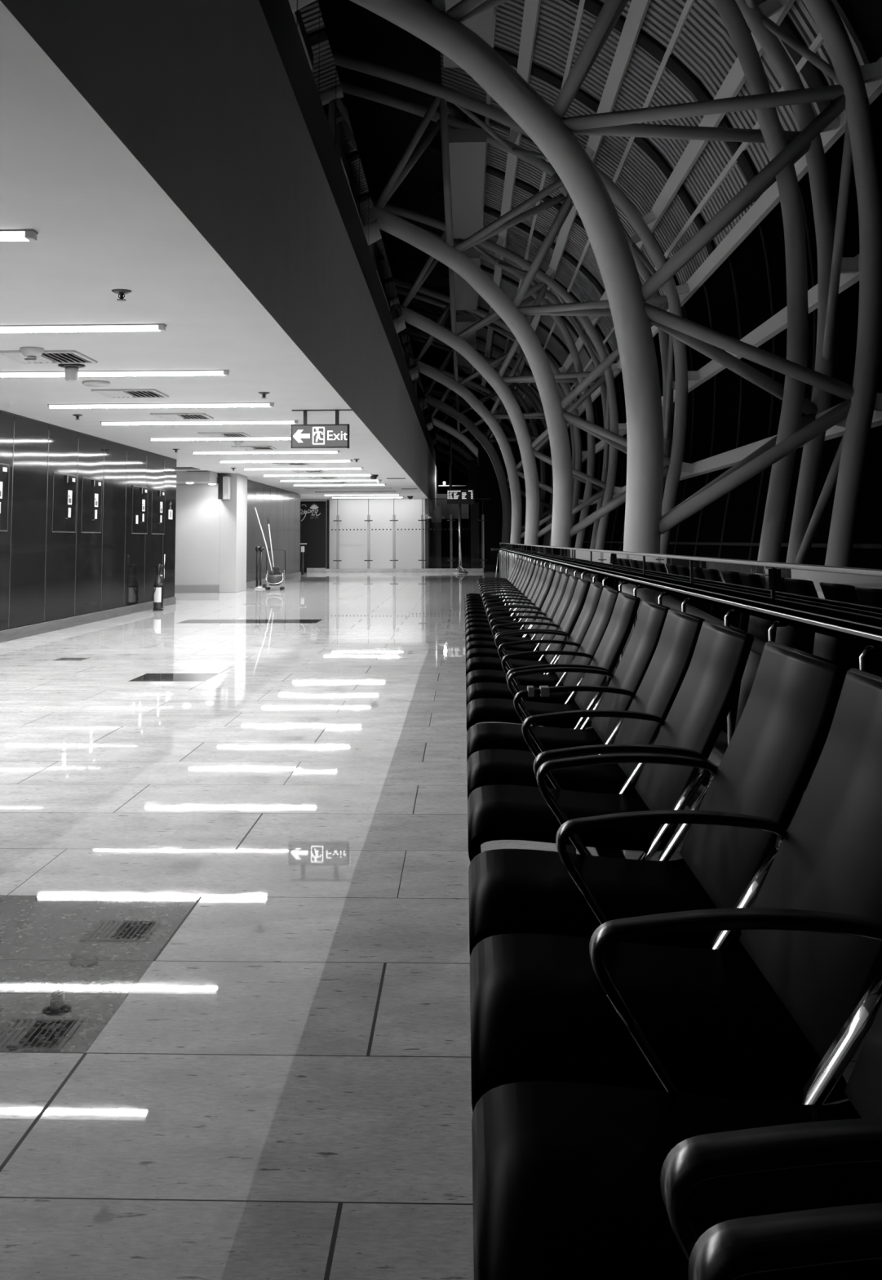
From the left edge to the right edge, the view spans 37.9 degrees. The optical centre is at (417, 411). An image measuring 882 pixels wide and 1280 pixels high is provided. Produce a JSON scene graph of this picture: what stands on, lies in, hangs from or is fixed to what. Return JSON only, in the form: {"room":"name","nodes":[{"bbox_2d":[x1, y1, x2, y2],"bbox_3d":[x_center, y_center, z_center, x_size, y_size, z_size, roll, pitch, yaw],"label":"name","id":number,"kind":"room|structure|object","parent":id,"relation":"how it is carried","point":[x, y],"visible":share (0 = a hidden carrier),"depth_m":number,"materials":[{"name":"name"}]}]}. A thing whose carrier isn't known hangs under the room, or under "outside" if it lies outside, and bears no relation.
{"room":"airport terminal","nodes":[
{"label":"airport terminal","id":0,"kind":"room"},
{"bbox_2d":[0,411,176,630],"bbox_3d":[-4.722,0.717,9.283,0.126,2.380,26.140,0,-6,2],"label":"wall","id":1,"kind":"structure","parent":0,"point":[46,575],"depth_m":16.42,"materials":[{"name":"grey metal"}]},
{"bbox_2d":[0,462,9,531],"bbox_3d":[-4.499,0.900,13.591,0.044,0.737,0.996,0,-6,2],"label":"hatch","id":2,"kind":"object","parent":1,"relation":"attached to","point":[4,468],"visible":1,"depth_m":13.95,"materials":[{"name":"grey metal"}]},
{"bbox_2d":[52,471,76,533],"bbox_3d":[-4.408,1.149,16.077,0.044,0.737,0.936,0,-6,2],"label":"hatch","id":3,"kind":"object","parent":1,"relation":"attached to","point":[64,486],"visible":1,"depth_m":16.04,"materials":[{"name":"grey metal"}]},
{"bbox_2d":[0,596,176,642],"bbox_3d":[-4.699,1.961,9.188,0.120,0.125,26.120,0,-6,2],"label":"baseboard","id":4,"kind":"structure","parent":1,"relation":"attached to","point":[9,634],"depth_m":16.37,"materials":[{"name":"stone"}]},
{"bbox_2d":[0,409,176,460],"bbox_3d":[-4.672,-0.450,9.418,0.003,0.029,26.100,0,-6,2],"label":"trim","id":5,"kind":"structure","parent":1,"relation":"attached to","point":[4,411],"depth_m":16.69,"materials":[{"name":"black"}]},
{"bbox_2d":[80,476,102,533],"bbox_3d":[-4.365,1.266,17.250,0.044,0.737,0.916,0,-6,2],"label":"hatch","id":6,"kind":"object","parent":1,"relation":"attached to","point":[91,490],"visible":1,"depth_m":17.23,"materials":[{"name":"grey metal"}]},
{"bbox_2d":[131,484,147,534],"bbox_3d":[-4.271,1.523,19.816,0.044,0.737,0.936,0,-6,2],"label":"hatch","id":7,"kind":"object","parent":1,"relation":"attached to","point":[140,495],"visible":1,"depth_m":19.79,"materials":[{"name":"grey metal"}]},
{"bbox_2d":[151,488,164,534],"bbox_3d":[-4.227,1.641,20.999,0.044,0.737,0.896,0,-6,2],"label":"hatch","id":8,"kind":"object","parent":1,"relation":"attached to","point":[157,496],"visible":1,"depth_m":20.96,"materials":[{"name":"grey metal"}]},
{"bbox_2d":[174,473,220,585],"bbox_3d":[-5.834,2.574,27.170,3.350,2.500,0.120,0,-6,2],"label":"wall","id":9,"kind":"structure","parent":0,"point":[197,505],"depth_m":27.06,"materials":[{"name":"white paint"}]},
{"bbox_2d":[174,585,218,592],"bbox_3d":[-5.833,3.731,26.978,3.350,0.160,0.030,0,-6,2],"label":"baseboard","id":10,"kind":"structure","parent":9,"relation":"attached to","point":[178,588],"depth_m":26.92,"materials":[{"name":"grey"}]},
{"bbox_2d":[176,471,219,484],"bbox_3d":[-5.862,1.377,26.662,3.348,0.220,1.070,0,-6,2],"label":"ceiling","id":11,"kind":"structure","parent":0,"point":[182,477],"depth_m":26.09,"materials":[{"name":"white paint"}]},
{"bbox_2d":[0,8,427,510],"bbox_3d":[-4.079,1.401,28.671,7.768,0.120,65.000,0,-6,2],"label":"ceiling","id":12,"kind":"structure","parent":0,"point":[102,226],"depth_m":8.01,"materials":[{"name":"white paint"}]},
{"bbox_2d":[0,229,38,241],"bbox_3d":[-2.930,-0.801,5.937,2.360,0.040,0.068,0,-6,2],"label":"recessed light","id":13,"kind":"object","parent":12,"relation":"in","point":[5,234],"visible":1,"depth_m":5.87,"materials":[{"name":"grey"}]},
{"bbox_2d":[0,231,28,241],"bbox_3d":[-2.940,-0.796,5.937,2.300,0.031,0.064,0,-6,2],"label":"diffuser","id":14,"kind":"object","parent":13,"relation":"attached to","point":[4,235],"depth_m":5.87,"materials":[{"name":"white plastic"}]},
{"bbox_2d":[19,346,44,362],"bbox_3d":[-2.842,-0.417,9.479,0.179,0.099,0.179,0,-6,2],"label":"smoke detector","id":15,"kind":"object","parent":12,"relation":"attached to","point":[32,353],"visible":1,"depth_m":9.43,"materials":[{"name":"grey plastic"}]},
{"bbox_2d":[0,350,97,364],"bbox_3d":[-2.840,-0.416,9.881,0.600,0.020,0.600,0,-6,2],"label":"ceiling vent","id":16,"kind":"object","parent":12,"relation":"in","point":[47,357],"visible":0.92,"depth_m":9.88,"materials":[{"name":"grey plastic"}]},
{"bbox_2d":[57,363,85,382],"bbox_3d":[-2.791,-0.309,10.371,0.220,0.135,0.220,0,-6,2],"label":"ceiling camera","id":17,"kind":"object","parent":12,"relation":"attached to","point":[71,371],"visible":0.99,"depth_m":10.32,"materials":[{"name":"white plastic"}]},
{"bbox_2d":[0,323,166,333],"bbox_3d":[-2.836,-0.545,8.495,2.360,0.040,0.068,0,-6,2],"label":"recessed light","id":18,"kind":"object","parent":12,"relation":"in","point":[157,326],"visible":1,"depth_m":8.44,"materials":[{"name":"white plastic"}]},
{"bbox_2d":[81,380,110,386],"bbox_3d":[-2.873,-0.247,11.494,0.250,0.034,0.250,0,-6,2],"label":"ceiling speaker","id":19,"kind":"object","parent":12,"relation":"attached to","point":[86,383],"visible":1,"depth_m":11.41,"materials":[{"name":"grey plastic"}]},
{"bbox_2d":[0,369,229,377],"bbox_3d":[-2.752,-0.317,10.773,2.360,0.040,0.068,0,-6,2],"label":"recessed light","id":20,"kind":"object","parent":12,"relation":"in","point":[165,372],"visible":1,"depth_m":10.73,"materials":[{"name":"white plastic"}]},
{"bbox_2d":[91,388,168,398],"bbox_3d":[-2.750,-0.170,12.337,0.600,0.020,0.600,0,-6,2],"label":"ceiling vent","id":21,"kind":"object","parent":12,"relation":"in","point":[144,393],"visible":1,"depth_m":12.31,"materials":[{"name":"black plastic"}]},
{"bbox_2d":[47,402,274,408],"bbox_3d":[-2.659,-0.062,13.318,2.360,0.040,0.068,0,-6,2],"label":"recessed light","id":22,"kind":"object","parent":12,"relation":"in","point":[213,404],"visible":1,"depth_m":13.29,"materials":[{"name":"white plastic"}]},
{"bbox_2d":[150,413,213,419],"bbox_3d":[-2.667,0.057,14.604,0.600,0.020,0.600,0,-6,2],"label":"ceiling vent","id":23,"kind":"object","parent":12,"relation":"in","point":[161,415],"visible":1,"depth_m":14.56,"materials":[{"name":"black plastic"}]},
{"bbox_2d":[100,419,298,425],"bbox_3d":[-2.588,0.131,15.247,2.360,0.040,0.068,0,-6,2],"label":"recessed light","id":24,"kind":"object","parent":12,"relation":"in","point":[283,421],"visible":1,"depth_m":15.22,"materials":[{"name":"white plastic"}]},
{"bbox_2d":[149,436,290,440],"bbox_3d":[-2.500,0.371,17.644,2.360,0.040,0.068,0,-6,2],"label":"recessed light","id":25,"kind":"object","parent":12,"relation":"in","point":[189,437],"visible":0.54,"depth_m":17.62,"materials":[{"name":"white plastic"}]},
{"bbox_2d":[197,431,250,437],"bbox_3d":[-2.573,0.312,17.159,0.600,0.020,0.600,0,-6,2],"label":"ceiling vent","id":26,"kind":"object","parent":12,"relation":"in","point":[228,434],"visible":1,"depth_m":17.14,"materials":[{"name":"black plastic"}]},
{"bbox_2d":[231,445,276,449],"bbox_3d":[-2.484,0.556,19.596,0.600,0.020,0.600,0,-6,2],"label":"ceiling vent","id":27,"kind":"object","parent":12,"relation":"in","point":[241,447],"visible":1,"depth_m":19.52,"materials":[{"name":"grey metal"}]},
{"bbox_2d":[191,450,340,453],"bbox_3d":[-2.400,0.645,20.388,2.360,0.040,0.068,0,-6,2],"label":"recessed light","id":28,"kind":"object","parent":12,"relation":"in","point":[223,451],"visible":1,"depth_m":20.36,"materials":[{"name":"white plastic"}]},
{"bbox_2d":[219,459,352,462],"bbox_3d":[-2.316,0.874,22.675,2.360,0.040,0.068,0,-6,2],"label":"recessed light","id":29,"kind":"object","parent":12,"relation":"in","point":[247,460],"visible":1,"depth_m":22.64,"materials":[{"name":"white plastic"}]},
{"bbox_2d":[243,466,363,470],"bbox_3d":[-2.226,1.118,25.111,2.360,0.040,0.068,0,-6,2],"label":"recessed light","id":30,"kind":"object","parent":12,"relation":"in","point":[340,468],"visible":1,"depth_m":25.09,"materials":[{"name":"white plastic"}]},
{"bbox_2d":[262,473,372,476],"bbox_3d":[-2.135,1.367,27.597,2.360,0.040,0.068,0,-6,2],"label":"recessed light","id":31,"kind":"object","parent":12,"relation":"in","point":[357,474],"visible":1,"depth_m":27.57,"materials":[{"name":"white"}]},
{"bbox_2d":[290,408,353,448],"bbox_3d":[-1.034,0.190,13.992,0.678,0.419,0.071,0,-6,2],"label":"exit sign","id":32,"kind":"object","parent":12,"relation":"hanging from","point":[337,435],"visible":1,"depth_m":13.97,"materials":[{"name":"black plastic"}]},
{"bbox_2d":[280,479,380,481],"bbox_3d":[-2.044,1.616,30.083,2.360,0.040,0.068,0,-6,2],"label":"recessed light","id":33,"kind":"object","parent":12,"relation":"in","point":[322,480],"visible":1,"depth_m":30.05,"materials":[{"name":"white"}]},
{"bbox_2d":[280,480,378,481],"bbox_3d":[-2.054,1.620,30.083,2.300,0.031,0.064,0,-6,2],"label":"diffuser","id":34,"kind":"object","parent":33,"relation":"attached to","point":[281,480],"depth_m":30.06,"materials":[{"name":"white plastic"}]},
{"bbox_2d":[293,484,386,485],"bbox_3d":[-1.957,1.855,32.470,2.360,0.040,0.068,0,-6,2],"label":"recessed light","id":35,"kind":"object","parent":12,"relation":"in","point":[293,484],"visible":0.98,"depth_m":32.43,"materials":[{"name":"white plastic"}]},
{"bbox_2d":[0,0,438,507],"bbox_3d":[-0.191,0.527,28.616,0.020,1.820,65.000,0,-6,2],"label":"fascia","id":36,"kind":"object","parent":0,"point":[199,95],"visible":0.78,"depth_m":7.07,"materials":[{"name":"paint"}]},
{"bbox_2d":[218,473,247,592],"bbox_3d":[-3.959,2.619,27.690,0.360,2.500,1.300,0,-6,2],"label":"column","id":37,"kind":"structure","parent":0,"point":[233,511],"depth_m":27.09,"materials":[{"name":"white paint"}]},
{"bbox_2d":[217,475,231,499],"bbox_3d":[-4.047,1.604,26.980,0.210,0.480,0.300,0,-6,2],"label":"sign","id":38,"kind":"object","parent":37,"relation":"attached to","point":[224,482],"visible":1,"depth_m":26.85,"materials":[{"name":"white plastic"}]},
{"bbox_2d":[222,476,231,499],"bbox_3d":[-4.001,1.609,26.983,0.118,0.470,0.270,0,-6,2],"label":"light","id":39,"kind":"object","parent":38,"relation":"attached to","point":[226,480],"depth_m":26.86,"materials":[{"name":"grey plastic"}]},
{"bbox_2d":[246,479,300,582],"bbox_3d":[-3.823,3.171,33.799,0.125,2.380,10.930,0,-6,2],"label":"wall","id":40,"kind":"structure","parent":0,"point":[282,507],"depth_m":33.65,"materials":[{"name":"silver metal"}]},
{"bbox_2d":[246,572,301,588],"bbox_3d":[-3.800,4.410,33.684,0.120,0.130,10.950,0,-6,2],"label":"baseboard","id":41,"kind":"structure","parent":40,"relation":"attached to","point":[252,584],"depth_m":32.18,"materials":[{"name":"stone"}]},
{"bbox_2d":[300,501,326,572],"bbox_3d":[-4.448,4.304,44.082,2.680,2.420,0.200,0,-6,2],"label":"wall","id":42,"kind":"structure","parent":0,"point":[313,531],"depth_m":43.95,"materials":[{"name":"black"}]},
{"bbox_2d":[258,0,438,471],"bbox_3d":[-2.832,-0.658,28.831,5.278,0.580,65.000,0,-6,2],"label":"slab edge","id":43,"kind":"structure","parent":0,"point":[278,14],"depth_m":11.77,"materials":[{"name":"black"}]},
{"bbox_2d":[288,0,436,454],"bbox_3d":[-0.138,-1.131,31.525,0.040,0.920,58.460,0,-6,2],"label":"balustrade","id":44,"kind":"object","parent":43,"relation":"on","point":[307,14],"visible":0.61,"depth_m":14.23,"materials":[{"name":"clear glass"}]},
{"bbox_2d":[329,499,429,568],"bbox_3d":[-1.315,4.327,44.830,3.488,2.500,0.120,0,-6,2],"label":"doors","id":45,"kind":"structure","parent":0,"point":[353,513],"depth_m":44.78,"materials":[{"name":"white glass"}]},
{"bbox_2d":[425,498,436,568],"bbox_3d":[0.587,4.926,50.875,0.110,2.500,13.800,0,-6,2],"label":"wall","id":46,"kind":"structure","parent":0,"point":[431,522],"depth_m":46.99,"materials":[{"name":"grey"}]},
{"bbox_2d":[0,563,868,1279],"bbox_3d":[-2.705,4.138,28.849,10.460,0.300,66.000,0,-6,2],"label":"floor","id":47,"kind":"structure","parent":0,"point":[235,1019],"depth_m":3.52,"materials":[{"name":"tile"}]},
{"bbox_2d":[151,555,165,610],"bbox_3d":[-4.056,2.686,20.162,0.210,0.866,0.170,0,-6,2],"label":"fire extinguisher","id":48,"kind":"object","parent":47,"relation":"on","point":[157,595],"visible":1,"depth_m":20.09,"materials":[{"name":"grey"}]},
{"bbox_2d":[249,546,263,588],"bbox_3d":[-3.664,3.573,29.444,0.340,0.950,0.340,0,-6,2],"label":"post","id":49,"kind":"object","parent":47,"relation":"on","point":[258,548],"visible":0.94,"depth_m":29.44,"materials":[{"name":"grey metal"}]},
{"bbox_2d":[265,548,285,590],"bbox_3d":[-3.130,3.482,28.309,0.443,0.900,0.364,0,-6,2],"label":"trolley","id":50,"kind":"object","parent":47,"relation":"on","point":[276,580],"visible":1,"depth_m":28.21,"materials":[{"name":"black plastic"}]},
{"bbox_2d":[325,568,484,572],"bbox_3d":[-0.421,5.399,43.624,5.375,0.120,0.240,0,-6,2],"label":"kerb","id":51,"kind":"object","parent":47,"relation":"on","point":[399,570],"visible":0.94,"depth_m":43.51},
{"bbox_2d":[326,498,487,568],"bbox_3d":[-0.344,4.164,43.812,5.465,2.375,0.206,0,-6,2],"label":"glass screen","id":52,"kind":"object","parent":51,"relation":"on","point":[337,520],"visible":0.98,"depth_m":43.74,"materials":[{"name":"black"}]},
{"bbox_2d":[431,488,490,573],"bbox_3d":[1.447,3.937,42.294,1.950,2.750,0.520,0,-6,2],"label":"display","id":53,"kind":"object","parent":47,"relation":"on","point":[455,496],"visible":0.99,"depth_m":42.34,"materials":[{"name":"black plastic"}]},
{"bbox_2d":[465,557,524,602],"bbox_3d":[0.828,2.039,13.940,0.615,0.877,1.698,0,-6,2],"label":"bench","id":54,"kind":"object","parent":47,"relation":"on","point":[513,575],"visible":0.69,"depth_m":13.84,"materials":[{"name":"grey leather"}]},
{"bbox_2d":[465,560,537,617],"bbox_3d":[0.753,1.835,11.907,0.615,0.877,2.248,0,-6,2],"label":"bench","id":55,"kind":"object","parent":47,"relation":"on","point":[524,578],"visible":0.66,"depth_m":11.74,"materials":[{"name":"grey leather"}]},
{"bbox_2d":[465,564,556,639],"bbox_3d":[0.668,1.604,9.600,0.615,0.877,2.248,0,-6,2],"label":"bench","id":56,"kind":"object","parent":47,"relation":"on","point":[535,595],"visible":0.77,"depth_m":9.39,"materials":[{"name":"grey leather"}]},
{"bbox_2d":[465,570,591,725],"bbox_3d":[0.584,1.373,7.293,0.615,0.877,2.248,0,-6,2],"label":"bench","id":57,"kind":"object","parent":47,"relation":"on","point":[562,609],"visible":0.76,"depth_m":7.00,"materials":[{"name":"black leather"}]},
{"bbox_2d":[466,582,640,733],"bbox_3d":[0.509,1.170,5.260,0.615,0.877,1.698,0,-6,2],"label":"bench","id":58,"kind":"object","parent":47,"relation":"on","point":[599,637],"visible":0.73,"depth_m":4.99,"materials":[{"name":"grey leather"}]},
{"bbox_2d":[466,600,755,862],"bbox_3d":[0.445,0.994,3.500,0.615,0.877,1.698,0,-6,2],"label":"bench","id":59,"kind":"object","parent":47,"relation":"on","point":[674,686],"visible":0.86,"depth_m":3.19,"materials":[{"name":"black leather"}]},
{"bbox_2d":[468,640,881,1279],"bbox_3d":[0.380,0.818,1.740,0.615,0.877,1.698,0,-6,2],"label":"bench","id":60,"kind":"object","parent":47,"relation":"on","point":[651,1073],"visible":0.98,"depth_m":1.59,"materials":[{"name":"grey leather"}]},
{"bbox_2d":[491,548,881,808],"bbox_3d":[1.706,2.371,17.199,0.700,0.860,33.800,0,-6,2],"label":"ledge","id":61,"kind":"object","parent":47,"relation":"on","point":[860,628],"visible":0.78,"depth_m":4.54,"materials":[{"name":"black metal"}]},
{"bbox_2d":[499,542,881,617],"bbox_3d":[1.903,2.210,20.576,0.066,0.134,40.500,0,-6,2],"label":"railing","id":62,"kind":"object","parent":61,"relation":"on","point":[851,589],"visible":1,"depth_m":4.99,"materials":[{"name":"grey metal"}]},
{"bbox_2d":[688,1202,881,1279],"bbox_3d":[0.316,0.641,-0.021,0.615,0.877,1.698,0,-6,2],"label":"bench","id":63,"kind":"object","parent":47,"relation":"on","point":[734,1249],"visible":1,"depth_m":0.81,"materials":[{"name":"black"}]},
{"bbox_2d":[436,493,468,519],"bbox_3d":[1.612,4.269,57.792,1.432,1.120,0.100,0,-6,2],"label":"window","id":64,"kind":"structure","parent":0,"point":[446,508],"depth_m":57.72,"materials":[{"name":"grey glass"}]},
{"bbox_2d":[436,506,441,564],"bbox_3d":[0.967,5.542,57.537,0.242,2.600,0.200,0,-6,2],"label":"door frame","id":65,"kind":"structure","parent":64,"relation":"attached to","point":[438,508],"depth_m":57.44,"materials":[{"name":"white paint"}]},
{"bbox_2d":[441,519,469,564],"bbox_3d":[1.632,5.876,58.033,1.432,2.030,0.100,0,-6,2],"label":"glass door","id":66,"kind":"structure","parent":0,"point":[446,535],"depth_m":57.98,"materials":[{"name":"black"}]},
{"bbox_2d":[466,459,479,564],"bbox_3d":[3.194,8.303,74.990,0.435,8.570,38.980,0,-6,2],"label":"column","id":67,"kind":"structure","parent":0,"point":[473,470],"depth_m":55.95,"materials":[{"name":"black metal"}]},
{"bbox_2d":[471,502,479,565],"bbox_3d":[2.467,5.202,54.499,0.340,2.660,0.400,0,-6,2],"label":"pier","id":68,"kind":"object","parent":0,"point":[474,508],"visible":0.86,"depth_m":54.30,"materials":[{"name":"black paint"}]},
{"bbox_2d":[477,448,552,565],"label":"window","id":69,"kind":"structure","parent":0,"point":[489,486],"depth_m":55.80,"materials":[{"name":"black glass"}]},
{"bbox_2d":[317,0,881,448],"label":"window","id":70,"kind":"structure","parent":0,"point":[382,133],"depth_m":27.44,"materials":[{"name":"black glass"}]},
{"bbox_2d":[440,0,874,433],"bbox_3d":[3.234,-2.575,37.598,4.488,4.078,49.695,0,-6,2],"label":"deck","id":71,"kind":"object","parent":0,"point":[704,45],"visible":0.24,"depth_m":19.89,"materials":[{"name":"silver metal"}]},
{"bbox_2d":[472,6,497,373],"bbox_3d":[1.831,-4.156,37.760,0.088,0.083,49.600,0,-6,2],"label":"trim","id":72,"kind":"structure","parent":71,"relation":"attached to","point":[488,96],"depth_m":25.93,"materials":[{"name":"white paint"}]},
{"bbox_2d":[431,143,586,231],"bbox_3d":[2.671,-3.632,27.207,4.736,4.144,0.380,0,-6,2],"label":"trim","id":73,"kind":"structure","parent":71,"relation":"attached to","point":[435,148],"depth_m":27.29,"materials":[{"name":"black metal"}]},
{"bbox_2d":[441,272,593,402],"bbox_3d":[3.152,-2.319,40.333,4.736,4.144,0.380,0,-6,2],"label":"trim","id":74,"kind":"structure","parent":71,"relation":"attached to","point":[445,275],"depth_m":40.21,"materials":[{"name":"black metal"}]},
{"bbox_2d":[434,186,604,295],"bbox_3d":[2.791,-3.304,30.489,4.736,4.144,0.380,0,-6,2],"label":"trim","id":75,"kind":"structure","parent":71,"relation":"attached to","point":[438,190],"depth_m":30.48,"materials":[{"name":"black metal"}]},
{"bbox_2d":[480,264,595,367],"bbox_3d":[3.032,-2.647,37.052,4.736,4.144,0.380,0,-6,2],"label":"trim","id":76,"kind":"structure","parent":71,"relation":"attached to","point":[567,322],"depth_m":37.01,"materials":[{"name":"black metal"}]},
{"bbox_2d":[502,0,585,364],"bbox_3d":[3.002,-3.569,37.658,0.091,0.088,49.600,0,-6,2],"label":"trim","id":77,"kind":"structure","parent":71,"relation":"attached to","point":[580,11],"depth_m":19.90,"materials":[{"name":"white paint"}]},
{"bbox_2d":[426,93,685,303],"bbox_3d":[2.551,-3.961,23.926,4.736,4.144,0.380,0,-6,2],"label":"trim","id":78,"kind":"structure","parent":71,"relation":"attached to","point":[429,97],"depth_m":24.17,"materials":[{"name":"black metal"}]},
{"bbox_2d":[518,254,617,364],"bbox_3d":[2.912,-2.976,33.770,4.736,4.144,0.380,0,-6,2],"label":"trim","id":79,"kind":"structure","parent":71,"relation":"attached to","point":[602,337],"depth_m":33.54,"materials":[{"name":"black metal"}]},
{"bbox_2d":[520,0,694,406],"bbox_3d":[4.109,-2.745,37.535,0.092,0.092,49.600,0,-6,2],"label":"trim","id":80,"kind":"structure","parent":71,"relation":"attached to","point":[687,7],"depth_m":18.58,"materials":[{"name":"white paint"}]},
{"bbox_2d":[493,46,721,266],"bbox_3d":[2.430,-4.289,20.645,4.736,4.144,0.380,0,-6,2],"label":"trim","id":81,"kind":"structure","parent":71,"relation":"attached to","point":[538,71],"depth_m":20.58,"materials":[{"name":"black metal"}]},
{"bbox_2d":[568,0,768,217],"bbox_3d":[2.310,-4.618,17.363,4.736,4.144,0.380,0,-6,2],"label":"trim","id":82,"kind":"structure","parent":71,"relation":"attached to","point":[645,41],"depth_m":17.24,"materials":[{"name":"black metal"}]},
{"bbox_2d":[539,32,823,433],"bbox_3d":[5.057,-1.440,37.370,0.086,0.090,49.600,0,-6,2],"label":"trim","id":83,"kind":"structure","parent":71,"relation":"attached to","point":[819,41],"depth_m":18.66,"materials":[{"name":"white paint"}]},
{"bbox_2d":[755,0,839,142],"bbox_3d":[2.189,-4.946,14.082,4.736,4.144,0.380,0,-6,2],"label":"trim","id":84,"kind":"structure","parent":71,"relation":"attached to","point":[814,77],"depth_m":13.82,"materials":[{"name":"black metal"}]},
{"bbox_2d":[549,93,881,734],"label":"window","id":85,"kind":"structure","parent":0,"point":[726,412],"depth_m":17.80,"materials":[{"name":"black glass"}]},
{"bbox_3d":[6.905,9.694,44.534,7.540,0.300,99.000,0,-6,2],"label":"floor","id":86,"kind":"structure","parent":0,"visible":0},
{"bbox_2d":[426,404,500,470],"bbox_3d":[2.951,6.121,79.323,7.360,13.823,1.597,0,-6,2],"label":"truss","id":87,"kind":"object","parent":86,"relation":"on","point":[439,448],"visible":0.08,"depth_m":79.53,"materials":[{"name":"metal"}]},
{"bbox_2d":[436,422,497,477],"bbox_3d":[3.294,7.057,88.671,7.360,13.823,1.597,0,-6,2],"label":"truss","id":88,"kind":"object","parent":86,"relation":"on","point":[459,467],"visible":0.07,"depth_m":88.88,"materials":[{"name":"metal"}]},
{"bbox_2d":[422,385,519,461],"bbox_3d":[2.601,5.166,69.778,7.360,13.823,1.597,0,-6,2],"label":"truss","id":89,"kind":"object","parent":86,"relation":"on","point":[459,448],"visible":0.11,"depth_m":69.95,"materials":[{"name":"metal"}]},
{"bbox_2d":[406,327,553,573],"bbox_3d":[1.901,3.255,50.686,7.360,13.823,1.597,0,-6,2],"label":"truss","id":90,"kind":"object","parent":86,"relation":"on","point":[524,388],"visible":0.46,"depth_m":50.67,"materials":[{"name":"metal"}]},
{"bbox_2d":[426,364,533,457],"bbox_3d":[2.251,4.210,60.232,7.360,13.823,1.597,0,-6,2],"label":"truss","id":91,"kind":"object","parent":86,"relation":"on","point":[458,434],"visible":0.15,"depth_m":60.39,"materials":[{"name":"metal"}]},
{"bbox_2d":[392,277,582,573],"bbox_3d":[1.551,2.300,41.140,7.360,13.823,1.597,0,-6,2],"label":"truss","id":92,"kind":"object","parent":86,"relation":"on","point":[457,386],"visible":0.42,"depth_m":41.08,"materials":[{"name":"metal"}]},
{"bbox_2d":[456,310,476,353],"bbox_3d":[1.728,-2.999,45.894,0.720,0.830,7.200,0,-6,2],"label":"duct","id":93,"kind":"object","parent":92,"relation":"hanging from","point":[464,322],"visible":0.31,"depth_m":42.75,"materials":[{"name":"grey metal"}]},
{"bbox_2d":[371,198,618,581],"bbox_3d":[1.201,1.344,31.594,7.360,13.823,1.597,0,-6,2],"label":"truss","id":94,"kind":"object","parent":86,"relation":"on","point":[598,353],"visible":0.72,"depth_m":31.50,"materials":[{"name":"metal"}]},
{"bbox_2d":[453,248,479,310],"bbox_3d":[1.381,-3.945,36.448,0.720,0.830,7.400,0,-6,2],"label":"duct","id":95,"kind":"object","parent":94,"relation":"hanging from","point":[466,297],"visible":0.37,"depth_m":37.01,"materials":[{"name":"grey metal"}]},
{"bbox_2d":[331,51,688,590],"bbox_3d":[0.851,0.389,22.048,7.360,13.823,1.597,0,-6,2],"label":"truss","id":96,"kind":"object","parent":86,"relation":"on","point":[562,530],"visible":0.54,"depth_m":21.99,"materials":[{"name":"metal"}]},
{"bbox_2d":[448,113,486,238],"bbox_3d":[1.031,-4.901,26.902,0.720,0.830,7.400,0,-6,2],"label":"duct","id":97,"kind":"object","parent":96,"relation":"hanging from","point":[467,147],"visible":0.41,"depth_m":25.42,"materials":[{"name":"grey metal"}]},
{"bbox_2d":[350,0,881,791],"bbox_3d":[0.486,-0.607,12.104,7.360,13.823,1.597,0,-6,2],"label":"truss","id":98,"kind":"object","parent":86,"relation":"on","point":[553,134],"visible":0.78,"depth_m":11.95,"materials":[{"name":"metal"}]},
{"bbox_2d":[443,0,494,67],"bbox_3d":[0.646,-5.950,16.411,0.720,0.830,6.300,0,-6,2],"label":"duct","id":99,"kind":"object","parent":98,"relation":"hanging from","point":[482,24],"visible":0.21,"depth_m":17.89,"materials":[{"name":"grey metal"}]},
{"bbox_2d":[477,0,541,421],"bbox_3d":[2.819,-2.128,52.027,0.305,0.380,80.750,0,-6,2],"label":"beam","id":100,"kind":"structure","parent":98,"relation":"attached to","point":[531,7],"depth_m":23.24,"materials":[{"name":"grey metal"}]},
{"bbox_2d":[494,0,650,448],"bbox_3d":[4.025,-1.367,51.907,0.344,0.372,80.750,0,-6,2],"label":"beam","id":101,"kind":"structure","parent":98,"relation":"attached to","point":[637,11],"depth_m":18.82,"materials":[{"name":"grey metal"}]},
{"bbox_2d":[515,0,795,448],"bbox_3d":[5.041,-0.260,51.759,0.379,0.320,80.750,0,-6,2],"label":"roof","id":102,"kind":"structure","parent":98,"relation":"attached to","point":[776,11],"depth_m":18.00,"materials":[{"name":"white paint"}]},
{"bbox_2d":[544,57,881,448],"bbox_3d":[5.576,0.952,51.618,0.371,0.246,80.750,0,-6,2],"label":"beam","id":103,"kind":"structure","parent":98,"relation":"attached to","point":[872,73],"depth_m":16.65,"materials":[{"name":"grey metal"}]},
{"bbox_2d":[582,253,860,462],"bbox_3d":[5.722,2.423,51.465,0.342,0.201,80.750,0,-6,2],"label":"beam","id":104,"kind":"structure","parent":98,"relation":"attached to","point":[851,266],"depth_m":16.56,"materials":[{"name":"grey metal"}]},
{"bbox_2d":[577,392,881,505],"bbox_3d":[5.595,3.960,51.316,0.367,0.233,80.750,0,-6,2],"label":"beam","id":105,"kind":"structure","parent":98,"relation":"attached to","point":[731,458],"depth_m":18.09,"materials":[{"name":"grey metal"}]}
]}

